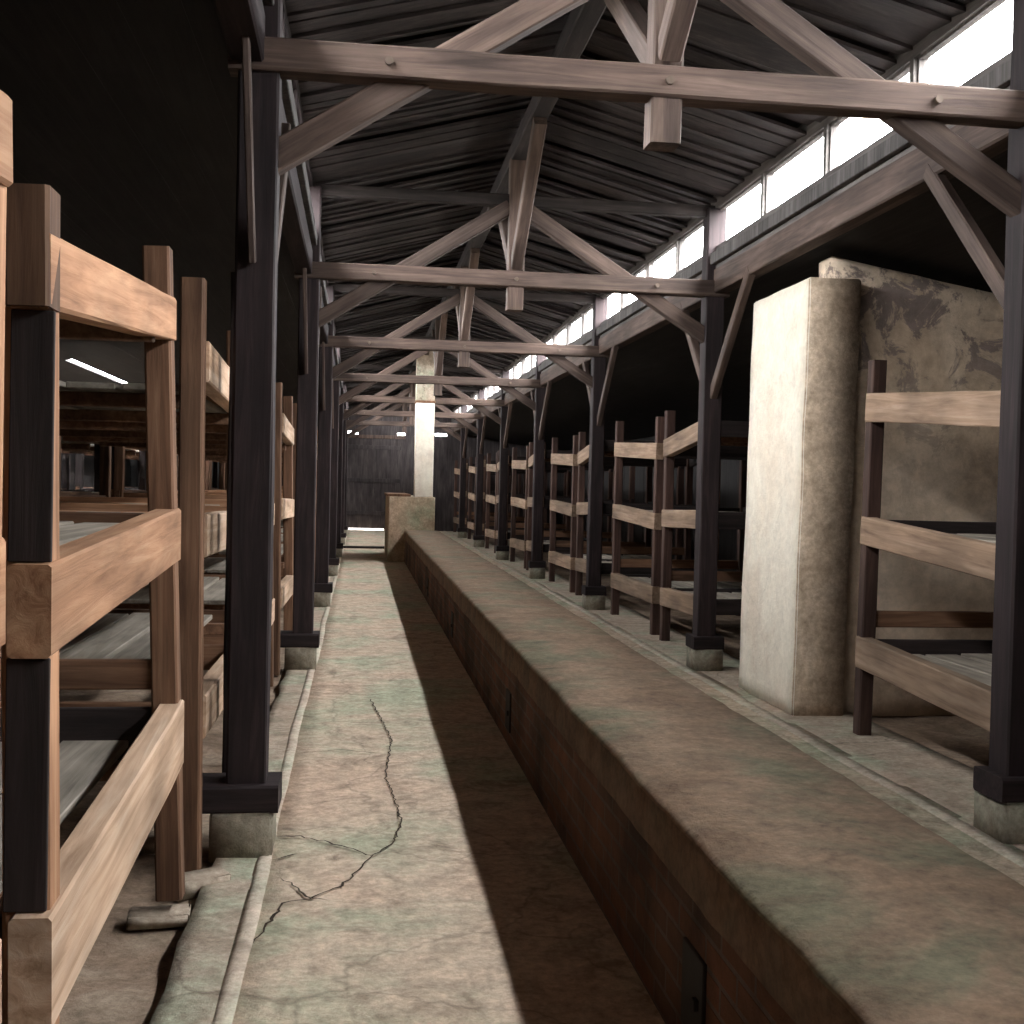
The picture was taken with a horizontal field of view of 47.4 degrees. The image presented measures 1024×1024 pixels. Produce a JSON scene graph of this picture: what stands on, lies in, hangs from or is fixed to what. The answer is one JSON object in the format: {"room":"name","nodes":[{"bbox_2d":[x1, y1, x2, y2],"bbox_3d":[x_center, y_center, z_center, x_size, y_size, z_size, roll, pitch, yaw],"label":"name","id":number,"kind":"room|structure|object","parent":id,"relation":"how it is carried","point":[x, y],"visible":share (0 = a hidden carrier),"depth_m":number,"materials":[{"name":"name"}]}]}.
{"room":"dormitory","nodes":[
{"label":"dormitory","id":0,"kind":"room"},
{"bbox_2d":[61,453,218,489],"bbox_3d":[-6.599,-0.327,18.600,0.072,2.930,41.800,1,1,-7],"label":"wall","id":1,"kind":"structure","parent":0,"point":[131,466],"depth_m":18.07,"materials":[{"name":"brown wood"}]},
{"bbox_2d":[0,0,318,429],"bbox_3d":[-4.853,-2.064,18.784,3.858,0.686,41.800,1,1,-7],"label":"ceiling","id":2,"kind":"structure","parent":0,"point":[127,109],"depth_m":5.96,"materials":[{"name":"brown wood"}]},
{"bbox_2d":[283,0,340,362],"bbox_3d":[-2.934,-2.728,19.018,0.090,0.800,41.800,1,1,-7],"label":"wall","id":3,"kind":"structure","parent":0,"point":[286,29],"depth_m":7.77,"materials":[{"name":"brown wood"}]},
{"bbox_2d":[213,0,343,412],"bbox_3d":[-2.953,-2.348,19.026,0.148,0.216,41.800,1,1,-7],"label":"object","id":4,"kind":"structure","parent":3,"relation":"attached to","point":[236,18],"depth_m":4.88,"materials":[{"name":"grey wood"}]},
{"bbox_2d":[262,0,348,419],"bbox_3d":[-2.869,-2.537,19.032,0.050,0.100,41.800,1,1,-7],"label":"trim","id":5,"kind":"structure","parent":3,"relation":"attached to","point":[286,89],"depth_m":7.87,"materials":[{"name":"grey wood"}]},
{"bbox_2d":[282,403,549,532],"bbox_3d":[-3.895,-1.658,40.034,10.820,4.772,0.072,1,1,-7],"label":"wall","id":6,"kind":"structure","parent":0,"point":[447,448],"depth_m":40.22,"materials":[{"name":"brown wood"}]},
{"bbox_2d":[346,438,402,529],"bbox_3d":[-4.759,-0.959,39.898,1.980,3.140,0.100,1,1,-7],"label":"door","id":7,"kind":"structure","parent":6,"relation":"in","point":[374,466],"depth_m":39.90,"materials":[{"name":"brown wood"}]},
{"bbox_2d":[349,434,405,438],"bbox_3d":[-4.719,-2.567,39.847,2.180,0.120,0.048,1,1,-7],"label":"lintel","id":8,"kind":"object","parent":6,"relation":"attached to","point":[354,435],"visible":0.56,"depth_m":39.85,"materials":[{"name":"brown wood"}]},
{"bbox_2d":[0,529,1023,1023],"bbox_3d":[-1.240,1.265,19.340,11.020,0.254,41.800,1,1,-7],"label":"floor","id":9,"kind":"structure","parent":0,"point":[418,874],"depth_m":5.10,"materials":[{"name":"concrete"}]},
{"bbox_2d":[0,91,12,1023],"bbox_3d":[-1.717,0.424,0.946,1.911,2.293,2.093,1,1,-7],"label":"bunk bed","id":10,"kind":"object","parent":9,"relation":"on","point":[6,114],"visible":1,"depth_m":2.05,"materials":[{"name":"brown wood"}]},
{"bbox_2d":[61,436,99,494],"bbox_3d":[-5.057,0.079,12.204,1.112,2.330,2.103,1,1,-7],"label":"bunk bed","id":11,"kind":"object","parent":9,"relation":"on","point":[64,444],"visible":0.09,"depth_m":12.89,"materials":[{"name":"brown wood"}]},
{"bbox_2d":[0,183,184,1023],"bbox_3d":[-2.010,0.276,3.258,1.901,2.472,1.987,1,1,-7],"label":"bunk bed","id":12,"kind":"object","parent":9,"relation":"on","point":[66,571],"visible":0.98,"depth_m":2.71,"materials":[{"name":"beige wood"}]},
{"bbox_2d":[61,443,146,496],"bbox_3d":[-5.407,0.012,14.880,1.112,2.330,2.103,1,1,-7],"label":"bunk bed","id":13,"kind":"object","parent":9,"relation":"on","point":[66,453],"visible":0.05,"depth_m":15.74,"materials":[{"name":"brown wood"}]},
{"bbox_2d":[0,277,229,871],"bbox_3d":[-2.328,0.212,5.648,1.904,2.482,2.053,1,1,-7],"label":"bunk bed","id":14,"kind":"object","parent":9,"relation":"on","point":[202,391],"visible":0.44,"depth_m":4.81,"materials":[{"name":"brown wood"}]},
{"bbox_2d":[75,450,177,489],"bbox_3d":[-5.756,-0.055,17.556,1.112,2.330,2.103,1,1,-7],"label":"bunk bed","id":15,"kind":"object","parent":9,"relation":"on","point":[79,458],"visible":0.05,"depth_m":16.47,"materials":[{"name":"brown wood"}]},
{"bbox_2d":[139,830,154,853],"bbox_3d":[-1.511,1.461,5.135,0.222,0.078,0.121,2,1,10],"label":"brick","id":16,"kind":"object","parent":9,"relation":"on","point":[148,847],"visible":0.26,"depth_m":5.09,"materials":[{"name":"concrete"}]},
{"bbox_2d":[125,458,177,488],"bbox_3d":[-6.106,-0.122,20.233,1.112,2.330,2.103,1,1,-7],"label":"bunk bed","id":17,"kind":"object","parent":9,"relation":"on","point":[137,487],"visible":0.02,"depth_m":19.44,"materials":[{"name":"brown wood"}]},
{"bbox_2d":[126,903,190,929],"bbox_3d":[-1.302,1.492,4.306,0.222,0.048,0.121,1,1,-13],"label":"brick","id":18,"kind":"object","parent":9,"relation":"on","point":[170,915],"visible":0.92,"depth_m":4.26,"materials":[{"name":"brick"}]},
{"bbox_2d":[59,420,274,686],"bbox_3d":[-2.676,0.150,8.169,1.904,2.482,2.053,1,1,-8],"label":"bunk bed","id":19,"kind":"object","parent":9,"relation":"on","point":[214,585],"visible":0.12,"depth_m":7.49,"materials":[{"name":"brown wood"}]},
{"bbox_2d":[59,382,294,674],"bbox_3d":[-2.987,0.091,10.630,1.904,2.482,2.053,1,1,-7],"label":"bunk bed","id":20,"kind":"object","parent":9,"relation":"on","point":[284,430],"visible":0.27,"depth_m":10.01,"materials":[{"name":"brown wood"}]},
{"bbox_2d":[176,866,230,901],"bbox_3d":[-1.245,1.478,4.645,0.222,0.078,0.121,0,2,-36],"label":"brick","id":21,"kind":"object","parent":9,"relation":"on","point":[194,879],"visible":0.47,"depth_m":4.61,"materials":[{"name":"brick"}]},
{"bbox_2d":[113,403,296,575],"bbox_3d":[-3.306,0.017,13.141,1.904,2.482,2.053,1,1,-8],"label":"bunk bed","id":22,"kind":"object","parent":9,"relation":"on","point":[119,452],"visible":0.09,"depth_m":12.18,"materials":[{"name":"brown wood"}]},
{"bbox_2d":[212,462,217,488],"bbox_3d":[-6.456,-0.189,22.909,1.112,2.330,2.103,1,1,-7],"label":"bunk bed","id":23,"kind":"object","parent":9,"relation":"on","point":[215,464],"visible":0.02,"depth_m":23.91,"materials":[{"name":"brown wood"}]},
{"bbox_2d":[222,272,234,772],"bbox_3d":[-1.240,0.204,5.310,0.112,2.560,0.113,1,1,-7],"label":"post","id":24,"kind":"object","parent":9,"relation":"on","point":[231,352],"visible":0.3,"depth_m":5.25,"materials":[{"name":"brown wood"}]},
{"bbox_2d":[177,452,282,552],"bbox_3d":[-3.632,-0.043,15.591,1.904,2.482,2.053,1,1,-8],"label":"bunk bed","id":25,"kind":"object","parent":9,"relation":"on","point":[206,454],"visible":0.02,"depth_m":14.83,"materials":[{"name":"brown wood"}]},
{"bbox_2d":[202,0,289,864],"bbox_3d":[-1.202,-0.580,5.341,0.385,4.131,1.458,1,1,-7],"label":"timber post","id":26,"kind":"object","parent":9,"relation":"on","point":[243,802],"visible":0.84,"depth_m":4.95,"materials":[{"name":"brown wood"}]},
{"bbox_2d":[210,461,282,526],"bbox_3d":[-4.302,-0.164,20.567,1.904,2.482,2.053,1,2,-7],"label":"bunk bed","id":27,"kind":"object","parent":9,"relation":"on","point":[221,463],"visible":0.06,"depth_m":21.35,"materials":[{"name":"brown wood"}]},
{"bbox_2d":[225,463,282,520],"bbox_3d":[-4.629,-0.230,23.091,1.904,2.482,2.053,1,1,-8],"label":"bunk bed","id":28,"kind":"object","parent":9,"relation":"on","point":[225,463],"visible":0.02,"depth_m":21.97,"materials":[{"name":"brown wood"}]},
{"bbox_2d":[205,430,317,581],"bbox_3d":[-3.951,-0.099,18.137,1.904,2.482,2.053,1,1,-7],"label":"bunk bed","id":29,"kind":"object","parent":9,"relation":"on","point":[208,460],"visible":0.12,"depth_m":18.67,"materials":[{"name":"brown wood"}]},
{"bbox_2d":[212,530,347,1023],"bbox_3d":[-2.904,1.122,19.119,0.090,0.042,41.800,1,1,-7],"label":"curb","id":30,"kind":"object","parent":9,"relation":"on","point":[228,999],"visible":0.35,"depth_m":4.41,"materials":[{"name":"concrete"}]},
{"bbox_2d":[280,186,321,671],"bbox_3d":[-1.852,-0.705,10.317,0.385,4.131,1.456,1,1,-7],"label":"timber post","id":31,"kind":"object","parent":9,"relation":"on","point":[301,643],"visible":0.84,"depth_m":9.93,"materials":[{"name":"brown wood"}]},
{"bbox_2d":[314,285,333,606],"bbox_3d":[-2.502,-0.830,15.295,0.385,4.131,1.456,1,1,-7],"label":"timber post","id":32,"kind":"object","parent":9,"relation":"on","point":[323,589],"visible":0.74,"depth_m":14.90,"materials":[{"name":"brown wood"}]},
{"bbox_2d":[329,335,340,575],"bbox_3d":[-3.152,-0.954,20.270,0.385,4.131,1.456,1,1,-7],"label":"timber post","id":33,"kind":"object","parent":9,"relation":"on","point":[333,561],"visible":0.49,"depth_m":19.88,"materials":[{"name":"brown wood"}]},
{"bbox_2d":[336,382,343,556],"bbox_3d":[-3.802,-1.079,25.246,0.385,4.131,1.458,1,1,-7],"label":"timber post","id":34,"kind":"object","parent":9,"relation":"on","point":[339,546],"visible":0.36,"depth_m":24.86,"materials":[{"name":"brown wood"}]},
{"bbox_2d":[341,384,346,544],"bbox_3d":[-4.452,-1.203,30.222,0.385,4.131,1.458,1,1,-7],"label":"timber post","id":35,"kind":"object","parent":9,"relation":"on","point":[343,535],"visible":0.34,"depth_m":29.84,"materials":[{"name":"brown wood"}]},
{"bbox_2d":[344,402,348,535],"bbox_3d":[-5.102,-1.328,35.199,0.385,4.131,1.457,1,1,-7],"label":"timber post","id":36,"kind":"object","parent":9,"relation":"on","point":[347,404],"visible":0.29,"depth_m":34.81,"materials":[{"name":"brown wood"}]},
{"bbox_2d":[343,546,384,548],"bbox_3d":[-3.620,0.867,28.628,1.020,0.060,0.250,1,1,-7],"label":"threshold","id":37,"kind":"object","parent":9,"relation":"on","point":[365,547],"visible":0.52,"depth_m":28.52,"materials":[{"name":"brown wood"}]},
{"bbox_2d":[384,493,434,561],"bbox_3d":[-2.272,0.293,25.435,0.980,1.390,3.000,1,1,-7],"label":"stove","id":38,"kind":"object","parent":9,"relation":"on","point":[403,511],"visible":0.82,"depth_m":23.93,"materials":[{"name":"paint"}]},
{"bbox_2d":[413,351,435,496],"bbox_3d":[-1.808,-1.874,24.150,0.410,3.120,0.410,1,1,-7],"label":"chimney","id":39,"kind":"object","parent":38,"relation":"on","point":[425,401],"visible":0.8,"depth_m":23.97,"materials":[{"name":"white paint"}]},
{"bbox_2d":[457,405,467,537],"bbox_3d":[-1.474,-1.248,35.353,0.280,4.130,2.098,1,1,-7],"label":"timber post","id":40,"kind":"object","parent":9,"relation":"on","point":[461,531],"visible":0.84,"depth_m":35.27,"materials":[{"name":"brown wood"}]},
{"bbox_2d":[346,389,465,440],"bbox_3d":[-3.203,-2.909,35.033,3.213,1.573,2.252,2,1,27],"label":"roof truss","id":41,"kind":"object","parent":40,"relation":"on","point":[374,422],"visible":0.52,"depth_m":34.96,"materials":[{"name":"brown wood"}]},
{"bbox_2d":[473,389,486,546],"bbox_3d":[-0.823,-1.123,30.376,0.280,4.130,2.097,1,1,-7],"label":"timber post","id":42,"kind":"object","parent":9,"relation":"on","point":[478,538],"visible":0.75,"depth_m":30.29,"materials":[{"name":"brown wood"}]},
{"bbox_2d":[344,371,482,434],"bbox_3d":[-2.553,-2.784,30.057,3.213,1.573,2.252,2,1,27],"label":"roof truss","id":43,"kind":"object","parent":42,"relation":"on","point":[411,388],"visible":0.62,"depth_m":30.00,"materials":[{"name":"brown wood"}]},
{"bbox_2d":[453,460,511,531],"bbox_3d":[-0.981,-0.481,38.832,1.762,2.470,2.105,1,1,-8],"label":"bunk bed","id":44,"kind":"object","parent":9,"relation":"on","point":[456,470],"visible":0.21,"depth_m":39.59,"materials":[{"name":"brown wood"}]},
{"bbox_2d":[465,459,520,527],"bbox_3d":[-0.695,-0.433,36.694,1.762,2.470,1.519,1,2,-8],"label":"bunk bed","id":45,"kind":"object","parent":9,"relation":"on","point":[467,464],"visible":0.16,"depth_m":36.00,"materials":[{"name":"brown wood"}]},
{"bbox_2d":[467,457,525,538],"bbox_3d":[-0.312,-0.358,33.850,1.762,2.470,2.105,1,1,-7],"label":"bunk bed","id":46,"kind":"object","parent":9,"relation":"on","point":[471,496],"visible":0.3,"depth_m":34.67,"materials":[{"name":"brown wood"}]},
{"bbox_2d":[495,370,512,559],"bbox_3d":[-0.173,-0.998,25.398,0.280,4.130,2.096,1,1,-7],"label":"timber post","id":47,"kind":"object","parent":9,"relation":"on","point":[502,553],"visible":0.91,"depth_m":25.32,"materials":[{"name":"brown wood"}]},
{"bbox_2d":[343,352,508,424],"bbox_3d":[-1.903,-2.659,25.081,3.213,1.573,2.252,2,1,27],"label":"roof truss","id":48,"kind":"object","parent":47,"relation":"on","point":[380,397],"visible":0.52,"depth_m":25.06,"materials":[{"name":"brown wood"}]},
{"bbox_2d":[482,455,547,543],"bbox_3d":[-0.033,-0.303,31.730,1.762,2.470,1.519,1,1,-8],"label":"bunk bed","id":49,"kind":"object","parent":9,"relation":"on","point":[485,456],"visible":0.17,"depth_m":30.96,"materials":[{"name":"brown wood"}]},
{"bbox_2d":[485,452,566,552],"bbox_3d":[0.331,-0.226,28.888,1.762,2.470,2.105,1,1,-8],"label":"bunk bed","id":50,"kind":"object","parent":9,"relation":"on","point":[490,467],"visible":0.21,"depth_m":29.14,"materials":[{"name":"brown wood"}]},
{"bbox_2d":[495,450,571,544],"bbox_3d":[0.594,-0.176,26.751,1.762,2.470,1.519,1,1,-7],"label":"bunk bed","id":51,"kind":"object","parent":9,"relation":"on","point":[566,526],"visible":0.2,"depth_m":27.29,"materials":[{"name":"brown wood"}]},
{"bbox_2d":[528,343,551,578],"bbox_3d":[0.477,-0.874,20.424,0.280,4.130,2.097,1,1,-7],"label":"timber post","id":52,"kind":"object","parent":9,"relation":"on","point":[540,396],"visible":0.84,"depth_m":20.34,"materials":[{"name":"brown wood"}]},
{"bbox_2d":[334,312,545,410],"bbox_3d":[-1.253,-2.535,20.105,3.213,1.573,2.252,2,1,27],"label":"roof truss","id":53,"kind":"object","parent":52,"relation":"on","point":[385,376],"visible":0.73,"depth_m":20.05,"materials":[{"name":"brown wood"}]},
{"bbox_2d":[510,446,612,568],"bbox_3d":[0.983,-0.101,23.919,1.762,2.470,2.105,1,1,-8],"label":"bunk bed","id":54,"kind":"object","parent":9,"relation":"on","point":[520,544],"visible":0.24,"depth_m":23.67,"materials":[{"name":"brown wood"}]},
{"bbox_2d":[526,442,634,569],"bbox_3d":[1.253,-0.059,21.764,1.762,2.470,1.519,1,2,-7],"label":"bunk bed","id":55,"kind":"object","parent":9,"relation":"on","point":[547,453],"visible":0.22,"depth_m":21.93,"materials":[{"name":"brown wood"}]},
{"bbox_2d":[582,298,618,609],"bbox_3d":[1.127,-0.749,15.447,0.280,4.130,2.096,1,1,-7],"label":"timber post","id":56,"kind":"object","parent":9,"relation":"on","point":[593,592],"visible":0.82,"depth_m":15.37,"materials":[{"name":"brown wood"}]},
{"bbox_2d":[319,248,609,387],"bbox_3d":[-0.603,-2.410,15.129,3.213,1.573,2.252,2,1,27],"label":"roof truss","id":57,"kind":"object","parent":56,"relation":"on","point":[464,299],"visible":0.94,"depth_m":15.09,"materials":[{"name":"brown wood"}]},
{"bbox_2d":[548,435,684,592],"bbox_3d":[1.643,0.016,18.928,1.762,2.470,2.105,1,1,-7],"label":"bunk bed","id":58,"kind":"object","parent":9,"relation":"on","point":[566,560],"visible":0.3,"depth_m":18.93,"materials":[{"name":"brown wood"}]},
{"bbox_2d":[575,432,720,594],"bbox_3d":[1.920,0.075,16.802,1.762,2.470,1.519,1,1,-7],"label":"bunk bed","id":59,"kind":"object","parent":9,"relation":"on","point":[583,450],"visible":0.27,"depth_m":17.35,"materials":[{"name":"brown wood"}]},
{"bbox_2d":[610,417,746,634],"bbox_3d":[2.284,0.133,13.947,1.762,2.470,2.105,1,2,-8],"label":"bunk bed","id":60,"kind":"object","parent":9,"relation":"on","point":[646,588],"visible":0.34,"depth_m":14.00,"materials":[{"name":"brown wood"}]},
{"bbox_2d":[659,411,748,640],"bbox_3d":[2.555,0.196,11.822,1.762,2.470,1.519,1,1,-8],"label":"bunk bed","id":61,"kind":"object","parent":9,"relation":"on","point":[734,434],"visible":0.28,"depth_m":12.20,"materials":[{"name":"brown wood"}]},
{"bbox_2d":[404,530,1023,1023],"bbox_3d":[-0.203,1.014,11.323,0.746,0.664,25.550,1,1,-7],"label":"duct","id":62,"kind":"object","parent":9,"relation":"on","point":[742,877],"visible":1,"depth_m":3.46,"materials":[{"name":"concrete"}]},
{"bbox_2d":[679,208,755,670],"bbox_3d":[1.777,-0.625,10.472,0.280,4.130,2.098,1,1,-7],"label":"timber post","id":63,"kind":"object","parent":9,"relation":"on","point":[705,648],"visible":0.9,"depth_m":10.39,"materials":[{"name":"brown wood"}]},
{"bbox_2d":[294,117,729,343],"bbox_3d":[0.047,-2.286,10.152,3.213,1.573,2.252,2,1,27],"label":"roof truss","id":64,"kind":"object","parent":63,"relation":"on","point":[514,212],"visible":0.94,"depth_m":10.10,"materials":[{"name":"brown wood"}]},
{"bbox_2d":[444,531,1023,867],"bbox_3d":[0.367,1.188,19.548,0.114,0.041,41.800,1,1,-7],"label":"curb","id":65,"kind":"object","parent":9,"relation":"on","point":[992,843],"visible":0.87,"depth_m":7.22,"materials":[{"name":"concrete"}]},
{"bbox_2d":[738,277,860,715],"bbox_3d":[2.175,-0.107,8.957,0.435,3.169,1.210,1,1,-7],"label":"pillar","id":66,"kind":"structure","parent":9,"relation":"on","point":[804,361],"depth_m":8.40,"materials":[{"name":"paint"}]},
{"bbox_2d":[853,360,1000,735],"bbox_3d":[3.302,0.294,6.945,1.759,2.521,1.994,1,1,-7],"label":"bunk bed","id":67,"kind":"object","parent":9,"relation":"on","point":[952,675],"visible":0.77,"depth_m":7.42,"materials":[{"name":"brown wood"}]},
{"bbox_2d":[923,0,1023,844],"bbox_3d":[2.427,-0.500,5.495,0.280,4.130,2.097,1,1,-7],"label":"timber post","id":68,"kind":"object","parent":9,"relation":"on","point":[998,787],"visible":0.84,"depth_m":5.47,"materials":[{"name":"brown wood"}]},
{"bbox_2d":[228,0,1023,217],"bbox_3d":[0.697,-2.161,5.176,3.213,1.573,2.252,2,1,27],"label":"roof truss","id":69,"kind":"object","parent":68,"relation":"on","point":[395,76],"visible":0.95,"depth_m":5.13,"materials":[{"name":"brown wood"}]},
{"bbox_2d":[400,0,605,392],"bbox_3d":[-1.134,-3.342,19.238,0.146,0.148,41.800,1,1,-7],"label":"ridge beam","id":70,"kind":"structure","parent":69,"relation":"on","point":[581,22],"depth_m":8.73,"materials":[{"name":"brown wood"}]},
{"bbox_2d":[285,0,973,410],"bbox_3d":[-1.198,-3.253,19.255,3.880,0.660,41.846,1,1,-7],"label":"ceiling","id":71,"kind":"structure","parent":0,"point":[439,140],"depth_m":9.54,"materials":[{"name":"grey wood"}]},
{"bbox_2d":[556,433,739,570],"bbox_3d":[4.187,-0.108,20.014,0.072,2.930,41.800,1,1,-7],"label":"wall","id":72,"kind":"structure","parent":0,"point":[729,485],"depth_m":24.96,"materials":[{"name":"brown wood"}]},
{"bbox_2d":[451,0,1010,422],"bbox_3d":[0.660,-2.655,19.490,0.090,0.800,41.800,1,1,-7],"label":"wall","id":73,"kind":"structure","parent":0,"point":[911,57],"depth_m":8.57,"materials":[{"name":"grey wood"}]},
{"bbox_2d":[483,387,485,398],"bbox_3d":[-0.673,-3.003,29.715,0.040,0.335,1.205,1,1,-7],"label":"window","id":74,"kind":"structure","parent":73,"relation":"in","point":[484,389],"depth_m":29.94,"materials":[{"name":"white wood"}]},
{"bbox_2d":[487,386,490,397],"bbox_3d":[-0.511,-2.972,28.471,0.040,0.335,1.205,1,1,-7],"label":"window","id":75,"kind":"structure","parent":73,"relation":"in","point":[489,387],"depth_m":28.80,"materials":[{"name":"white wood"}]},
{"bbox_2d":[514,360,520,378],"bbox_3d":[0.139,-2.848,23.495,0.040,0.335,1.205,1,1,-7],"label":"window","id":76,"kind":"structure","parent":73,"relation":"in","point":[516,364],"depth_m":24.07,"materials":[{"name":"white glass"}]},
{"bbox_2d":[522,355,529,374],"bbox_3d":[0.302,-2.816,22.251,0.040,0.335,1.205,1,1,-7],"label":"window","id":77,"kind":"structure","parent":73,"relation":"in","point":[524,358],"depth_m":22.83,"materials":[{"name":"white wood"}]},
{"bbox_2d":[554,326,565,343],"bbox_3d":[0.789,-2.723,18.519,0.040,0.335,1.205,1,1,-7],"label":"window","id":78,"kind":"structure","parent":73,"relation":"in","point":[564,328],"depth_m":19.05,"materials":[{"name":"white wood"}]},
{"bbox_2d":[568,315,580,343],"bbox_3d":[0.952,-2.692,17.275,0.040,0.335,1.205,1,1,-7],"label":"window","id":79,"kind":"structure","parent":73,"relation":"in","point":[579,316],"depth_m":17.86,"materials":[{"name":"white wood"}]},
{"bbox_2d":[583,306,592,333],"bbox_3d":[1.114,-2.661,16.031,0.040,0.335,1.205,1,1,-7],"label":"window","id":80,"kind":"structure","parent":73,"relation":"in","point":[591,307],"depth_m":16.61,"materials":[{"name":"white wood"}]},
{"bbox_2d":[622,266,644,308],"bbox_3d":[1.439,-2.598,13.543,0.040,0.335,1.205,1,1,-7],"label":"window","id":81,"kind":"structure","parent":73,"relation":"in","point":[643,268],"depth_m":13.86,"materials":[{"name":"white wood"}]},
{"bbox_2d":[648,242,675,276],"bbox_3d":[1.602,-2.567,12.299,0.040,0.335,1.205,1,1,-7],"label":"window","id":82,"kind":"structure","parent":73,"relation":"in","point":[671,247],"depth_m":12.56,"materials":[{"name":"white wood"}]},
{"bbox_2d":[679,222,702,270],"bbox_3d":[1.764,-2.536,11.055,0.040,0.335,1.205,1,1,-7],"label":"window","id":83,"kind":"structure","parent":73,"relation":"in","point":[681,241],"depth_m":11.64,"materials":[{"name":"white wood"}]},
{"bbox_2d":[451,124,1008,432],"bbox_3d":[0.662,-2.275,19.499,0.148,0.216,41.800,1,1,-7],"label":"beam","id":84,"kind":"structure","parent":73,"relation":"attached to","point":[902,180],"depth_m":8.00,"materials":[{"name":"brown wood"}]},
{"bbox_2d":[452,59,1010,422],"bbox_3d":[0.587,-2.466,19.485,0.050,0.100,41.800,1,1,-7],"label":"wooden beam","id":85,"kind":"structure","parent":73,"relation":"attached to","point":[1000,77],"depth_m":8.15,"materials":[{"name":"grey wood"}]},
{"bbox_2d":[720,178,760,210],"bbox_3d":[1.927,-2.505,9.810,0.040,0.335,1.205,1,1,-7],"label":"window","id":86,"kind":"structure","parent":73,"relation":"in","point":[758,181],"depth_m":9.79,"materials":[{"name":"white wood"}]},
{"bbox_2d":[765,130,823,213],"bbox_3d":[2.089,-2.474,8.566,0.040,0.335,1.205,1,1,-7],"label":"window","id":87,"kind":"structure","parent":73,"relation":"in","point":[820,135],"depth_m":8.91,"materials":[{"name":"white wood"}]},
{"bbox_2d":[829,64,909,170],"bbox_3d":[2.252,-2.443,7.322,0.040,0.335,1.205,1,1,-7],"label":"window","id":88,"kind":"structure","parent":73,"relation":"in","point":[833,127],"depth_m":7.90,"materials":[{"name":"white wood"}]},
{"bbox_2d":[917,0,1005,82],"bbox_3d":[2.414,-2.412,6.078,0.040,0.335,1.205,1,1,-7],"label":"window","id":89,"kind":"structure","parent":73,"relation":"in","point":[922,59],"depth_m":6.33,"materials":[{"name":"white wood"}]},
{"bbox_2d":[459,150,1007,449],"bbox_3d":[2.535,-1.916,19.753,3.834,0.682,41.800,1,1,-7],"label":"ceiling","id":90,"kind":"structure","parent":0,"point":[654,374],"depth_m":13.63,"materials":[{"name":"brown wood"}]},
{"bbox_2d":[819,256,1002,715],"bbox_3d":[3.918,-0.150,8.841,3.351,3.357,0.252,1,1,-7],"label":"wall partition","id":91,"kind":"structure","parent":0,"point":[932,335],"depth_m":8.60,"materials":[{"name":"paint"}]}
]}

